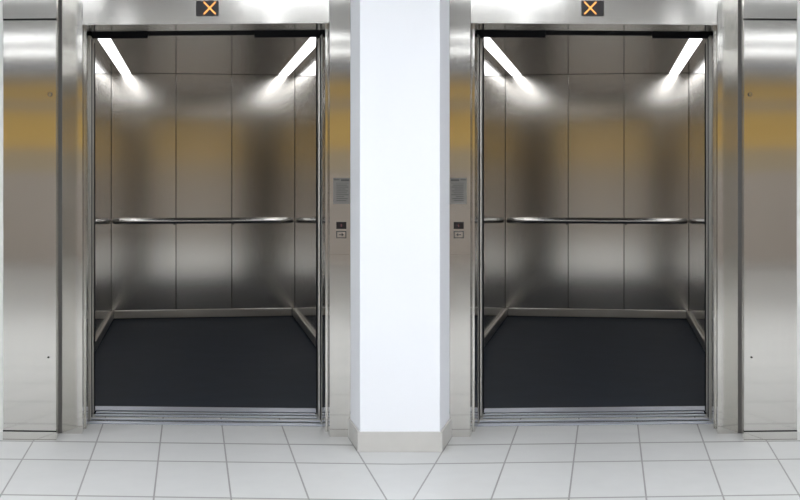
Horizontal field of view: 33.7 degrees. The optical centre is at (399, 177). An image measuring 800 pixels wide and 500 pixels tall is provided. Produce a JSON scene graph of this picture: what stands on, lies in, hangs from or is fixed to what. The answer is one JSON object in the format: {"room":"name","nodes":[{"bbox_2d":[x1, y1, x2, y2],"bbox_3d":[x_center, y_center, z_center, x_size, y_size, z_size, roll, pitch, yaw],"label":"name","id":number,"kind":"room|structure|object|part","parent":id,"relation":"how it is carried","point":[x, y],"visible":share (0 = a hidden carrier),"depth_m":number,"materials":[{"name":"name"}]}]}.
{"room":"elevator lobby","nodes":[
{"label":"elevator lobby","id":0,"kind":"room"},
{"bbox_2d":[0,0,2,431],"bbox_3d":[-4.555,-0.215,7.094,5.658,3.050,0.273,0,0,3],"label":"wall","id":1,"kind":"structure","parent":0,"point":[1,1],"depth_m":6.81,"materials":[{"name":"silver metal"}]},
{"bbox_2d":[0,414,799,499],"bbox_3d":[0.000,1.370,0.486,19.200,0.120,13.680,0,0,0],"label":"floor","id":2,"kind":"structure","parent":0,"point":[105,461],"depth_m":6.00,"materials":[{"name":"tile"}]},
{"bbox_2d":[3,0,61,440],"bbox_3d":[-1.867,0.090,6.693,0.304,2.440,0.222,0,0,0],"label":"wall panel","id":3,"kind":"object","parent":2,"relation":"on","point":[32,29],"visible":1,"depth_m":6.60,"materials":[{"name":"metal"}]},
{"bbox_3d":[-1.852,-0.964,6.601,0.275,0.333,0.014,0,0,3],"label":"panel","id":4,"kind":"part","parent":3,"relation":"part of","materials":[{"name":"metal"}]},
{"bbox_2d":[89,418,321,426],"bbox_3d":[-1.047,1.323,7.078,1.288,0.034,0.164,0,0,3],"label":"door sill","id":5,"kind":"structure","parent":2,"relation":"on","point":[228,422],"depth_m":7.05,"materials":[{"name":"silver metal"}]},
{"bbox_2d":[62,0,349,436],"bbox_3d":[-1.034,0.100,7.057,1.608,2.420,0.664,0,0,3],"label":"door surround","id":6,"kind":"object","parent":2,"relation":"on","point":[83,21],"visible":1,"depth_m":6.76,"materials":[{"name":"metal"}]},
{"bbox_3d":[-1.728,0.270,7.134,0.138,2.069,0.108,0,0,0],"label":"door","id":7,"kind":"part","parent":6,"relation":"part of","materials":[{"name":"metal"}]},
{"bbox_3d":[-0.986,-0.966,6.723,0.351,0.289,0.002,0,0,3],"label":"plate","id":8,"kind":"part","parent":6,"relation":"part of","materials":[{"name":"metal"}]},
{"bbox_2d":[196,1,217,15],"bbox_3d":[-0.982,-0.864,6.716,0.115,0.078,0.010,0,0,3],"label":"indicator","id":9,"kind":"object","parent":6,"relation":"attached to","point":[203,8],"visible":1,"depth_m":6.71,"materials":[{"name":"orange"}]},
{"bbox_3d":[-0.370,0.270,7.053,0.122,2.069,0.106,0,0,0],"label":"door","id":10,"kind":"part","parent":6,"relation":"part of","materials":[{"name":"metal"}]},
{"bbox_2d":[336,222,345,237],"bbox_3d":[-0.297,0.264,6.678,0.051,0.083,0.006,0,0,3],"label":"panel","id":11,"kind":"object","parent":6,"relation":"attached to","point":[339,225],"visible":1,"depth_m":6.68,"materials":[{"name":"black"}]},
{"bbox_2d":[333,178,349,203],"bbox_3d":[-0.296,0.066,6.679,0.085,0.133,0.002,0,0,3],"label":"plate","id":12,"kind":"object","parent":6,"relation":"attached to","point":[341,186],"visible":1,"depth_m":6.68,"materials":[{"name":"silver metal"}]},
{"bbox_2d":[92,35,320,418],"bbox_3d":[-1.423,0.165,9.752,1.799,2.370,5.391,0,0,-9],"label":"car","id":13,"kind":"object","parent":2,"relation":"on","point":[206,148],"visible":0.71,"depth_m":12.22,"materials":[{"name":"metal"}]},
{"bbox_3d":[-1.760,0.270,7.338,0.141,2.069,0.127,0,0,0],"label":"door","id":14,"kind":"part","parent":13,"relation":"part of","materials":[{"name":"metal"}]},
{"bbox_3d":[-2.327,0.169,9.936,0.030,2.283,1.639,0,0,-9],"label":"panel","id":15,"kind":"part","parent":13,"relation":"part of","materials":[{"name":"metal"}]},
{"bbox_3d":[-2.294,1.263,9.906,0.024,0.070,4.619,0,0,-9],"label":"kick rail","id":16,"kind":"part","parent":13,"relation":"part of","materials":[{"name":"metal"}]},
{"bbox_3d":[-2.572,0.169,11.482,0.030,2.283,1.491,0,0,-9],"label":"panel","id":17,"kind":"part","parent":13,"relation":"part of","materials":[{"name":"metal"}]},
{"bbox_2d":[98,39,129,73],"bbox_3d":[-2.184,-0.964,9.988,0.084,0.005,4.403,0,0,-9],"label":"diffuser","id":18,"kind":"object","parent":13,"relation":"attached to","point":[113,54],"depth_m":10.41,"materials":[{"name":"white plastic"}]},
{"bbox_3d":[-2.385,0.169,12.286,0.588,2.283,0.036,0,0,-9],"label":"panel","id":19,"kind":"part","parent":13,"relation":"part of","materials":[{"name":"metal"}]},
{"bbox_3d":[-1.832,1.263,12.339,1.649,0.070,0.029,0,0,-9],"label":"kick rail","id":20,"kind":"part","parent":13,"relation":"part of","materials":[{"name":"metal"}]},
{"bbox_3d":[-1.826,0.399,12.291,1.682,0.049,0.130,0,0,-9],"label":"handrail","id":21,"kind":"part","parent":13,"relation":"part of","materials":[{"name":"metal"}]},
{"bbox_3d":[-1.837,0.169,12.372,0.513,2.283,0.036,0,0,-9],"label":"panel","id":22,"kind":"part","parent":13,"relation":"part of","materials":[{"name":"metal"}]},
{"bbox_3d":[-1.088,1.325,7.369,1.300,0.029,0.308,0,0,3],"label":"car sill","id":23,"kind":"part","parent":13,"relation":"part of","materials":[{"name":"silver metal"}]},
{"bbox_3d":[-1.290,0.169,12.459,0.587,2.283,0.036,0,0,-9],"label":"panel","id":24,"kind":"part","parent":13,"relation":"part of","materials":[{"name":"metal"}]},
{"bbox_2d":[279,37,315,74],"bbox_3d":[-0.731,-0.964,10.102,0.086,0.005,4.633,0,0,-9],"label":"diffuser","id":25,"kind":"object","parent":13,"relation":"attached to","point":[296,55],"depth_m":10.41,"materials":[{"name":"white plastic"}]},
{"bbox_3d":[-0.842,0.169,11.615,0.030,2.283,1.760,0,0,-9],"label":"panel","id":26,"kind":"part","parent":13,"relation":"part of","materials":[{"name":"metal"}]},
{"bbox_3d":[-0.620,1.263,10.039,0.024,0.070,4.888,0,0,-9],"label":"kick rail","id":27,"kind":"part","parent":13,"relation":"part of","materials":[{"name":"metal"}]},
{"bbox_3d":[-0.576,0.169,9.936,0.030,2.283,1.639,0,0,-9],"label":"panel","id":28,"kind":"part","parent":13,"relation":"part of","materials":[{"name":"metal"}]},
{"bbox_3d":[-0.403,0.270,7.257,0.125,2.069,0.126,0,0,0],"label":"door","id":29,"kind":"part","parent":13,"relation":"part of","materials":[{"name":"metal"}]},
{"bbox_2d":[479,35,707,418],"bbox_3d":[1.423,0.165,9.752,1.799,2.370,5.391,0,0,9],"label":"car","id":30,"kind":"object","parent":2,"relation":"on","point":[594,148],"visible":0.7,"depth_m":12.24,"materials":[{"name":"metal"}]},
{"bbox_3d":[0.403,0.270,7.257,0.125,2.069,0.126,0,0,0],"label":"door","id":31,"kind":"part","parent":30,"relation":"part of","materials":[{"name":"metal"}]},
{"bbox_3d":[0.576,0.169,9.936,0.030,2.283,1.639,0,0,9],"label":"panel","id":32,"kind":"part","parent":30,"relation":"part of","materials":[{"name":"metal"}]},
{"bbox_3d":[0.620,1.263,10.039,0.024,0.070,4.888,0,0,9],"label":"kick rail","id":33,"kind":"part","parent":30,"relation":"part of","materials":[{"name":"metal"}]},
{"bbox_3d":[0.842,0.169,11.615,0.030,2.283,1.760,0,0,9],"label":"panel","id":34,"kind":"part","parent":30,"relation":"part of","materials":[{"name":"metal"}]},
{"bbox_2d":[484,37,520,74],"bbox_3d":[0.731,-0.964,10.102,0.086,0.005,4.633,0,0,9],"label":"diffuser","id":35,"kind":"object","parent":30,"relation":"attached to","point":[503,55],"depth_m":10.41,"materials":[{"name":"white plastic"}]},
{"bbox_3d":[1.290,0.169,12.459,0.587,2.283,0.036,0,0,9],"label":"panel","id":36,"kind":"part","parent":30,"relation":"part of","materials":[{"name":"metal"}]},
{"bbox_3d":[1.088,1.325,7.369,1.300,0.029,0.308,0,0,-3],"label":"car sill","id":37,"kind":"part","parent":30,"relation":"part of","materials":[{"name":"silver metal"}]},
{"bbox_3d":[1.837,0.169,12.372,0.513,2.283,0.036,0,0,9],"label":"panel","id":38,"kind":"part","parent":30,"relation":"part of","materials":[{"name":"metal"}]},
{"bbox_3d":[1.832,1.263,12.339,1.649,0.070,0.029,0,0,9],"label":"kick rail","id":39,"kind":"part","parent":30,"relation":"part of","materials":[{"name":"metal"}]},
{"bbox_3d":[1.826,0.399,12.291,1.682,0.049,0.130,0,0,9],"label":"handrail","id":40,"kind":"part","parent":30,"relation":"part of","materials":[{"name":"metal"}]},
{"bbox_3d":[2.385,0.169,12.286,0.588,2.283,0.036,0,0,9],"label":"panel","id":41,"kind":"part","parent":30,"relation":"part of","materials":[{"name":"metal"}]},
{"bbox_2d":[670,39,701,73],"bbox_3d":[2.184,-0.964,9.988,0.084,0.005,4.403,0,0,9],"label":"diffuser","id":42,"kind":"object","parent":30,"relation":"attached to","point":[685,54],"depth_m":10.41,"materials":[{"name":"white plastic"}]},
{"bbox_3d":[2.572,0.169,11.482,0.030,2.283,1.491,0,0,9],"label":"panel","id":43,"kind":"part","parent":30,"relation":"part of","materials":[{"name":"metal"}]},
{"bbox_3d":[2.294,1.263,9.906,0.024,0.070,4.619,0,0,9],"label":"kick rail","id":44,"kind":"part","parent":30,"relation":"part of","materials":[{"name":"metal"}]},
{"bbox_3d":[2.327,0.169,9.936,0.030,2.283,1.639,0,0,9],"label":"panel","id":45,"kind":"part","parent":30,"relation":"part of","materials":[{"name":"metal"}]},
{"bbox_3d":[1.760,0.270,7.338,0.141,2.069,0.127,0,0,0],"label":"door","id":46,"kind":"part","parent":30,"relation":"part of","materials":[{"name":"metal"}]},
{"bbox_2d":[450,0,737,436],"bbox_3d":[1.034,0.100,7.057,1.608,2.420,0.664,0,0,-3],"label":"door surround","id":47,"kind":"object","parent":2,"relation":"on","point":[716,21],"visible":0.98,"depth_m":6.76,"materials":[{"name":"metal"}]},
{"bbox_2d":[450,178,466,203],"bbox_3d":[0.296,0.066,6.679,0.085,0.133,0.002,0,0,-3],"label":"plate","id":48,"kind":"object","parent":47,"relation":"attached to","point":[458,186],"visible":1,"depth_m":6.68,"materials":[{"name":"silver metal"}]},
{"bbox_2d":[454,222,463,237],"bbox_3d":[0.297,0.264,6.678,0.051,0.083,0.006,0,0,-3],"label":"panel","id":49,"kind":"object","parent":47,"relation":"attached to","point":[457,225],"visible":1,"depth_m":6.68,"materials":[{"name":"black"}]},
{"bbox_3d":[0.370,0.270,7.053,0.122,2.069,0.106,0,0,0],"label":"door","id":50,"kind":"part","parent":47,"relation":"part of","materials":[{"name":"metal"}]},
{"bbox_2d":[582,1,603,15],"bbox_3d":[0.982,-0.864,6.716,0.115,0.078,0.010,0,0,-3],"label":"indicator","id":51,"kind":"object","parent":47,"relation":"attached to","point":[589,8],"visible":1,"depth_m":6.71,"materials":[{"name":"orange"}]},
{"bbox_3d":[0.986,-0.966,6.723,0.351,0.289,0.002,0,0,-3],"label":"plate","id":52,"kind":"part","parent":47,"relation":"part of","materials":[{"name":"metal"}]},
{"bbox_3d":[1.728,0.270,7.134,0.138,2.069,0.108,0,0,0],"label":"door","id":53,"kind":"part","parent":47,"relation":"part of","materials":[{"name":"metal"}]},
{"bbox_2d":[478,418,710,426],"bbox_3d":[1.047,1.323,7.078,1.288,0.034,0.164,0,0,-3],"label":"door sill","id":54,"kind":"structure","parent":2,"relation":"on","point":[652,421],"depth_m":7.05,"materials":[{"name":"silver metal"}]},
{"bbox_2d":[738,0,796,440],"bbox_3d":[1.867,0.090,6.693,0.304,2.440,0.222,0,0,0],"label":"wall panel","id":55,"kind":"object","parent":2,"relation":"on","point":[767,29],"visible":1,"depth_m":6.60,"materials":[{"name":"metal"}]},
{"bbox_3d":[1.852,-0.964,6.601,0.275,0.333,0.014,0,0,-3],"label":"panel","id":56,"kind":"part","parent":55,"relation":"part of","materials":[{"name":"metal"}]},
{"bbox_2d":[350,0,449,431],"bbox_3d":[0.000,-0.215,6.624,0.501,3.050,0.603,0,0,0],"label":"wall","id":57,"kind":"structure","parent":0,"point":[400,49],"depth_m":6.32,"materials":[{"name":"white paint"}]},
{"bbox_2d":[348,418,451,451],"bbox_3d":[0.000,1.262,6.490,0.522,0.096,0.357,0,0,0],"label":"baseboard","id":58,"kind":"structure","parent":57,"relation":"attached to","point":[362,441],"depth_m":6.31,"materials":[{"name":"beige stone"}]},
{"bbox_2d":[797,0,799,431],"bbox_3d":[4.555,-0.215,7.094,5.658,3.050,0.273,0,0,-3],"label":"wall","id":59,"kind":"structure","parent":0,"point":[798,1],"depth_m":6.81,"materials":[{"name":"silver metal"}]}
]}

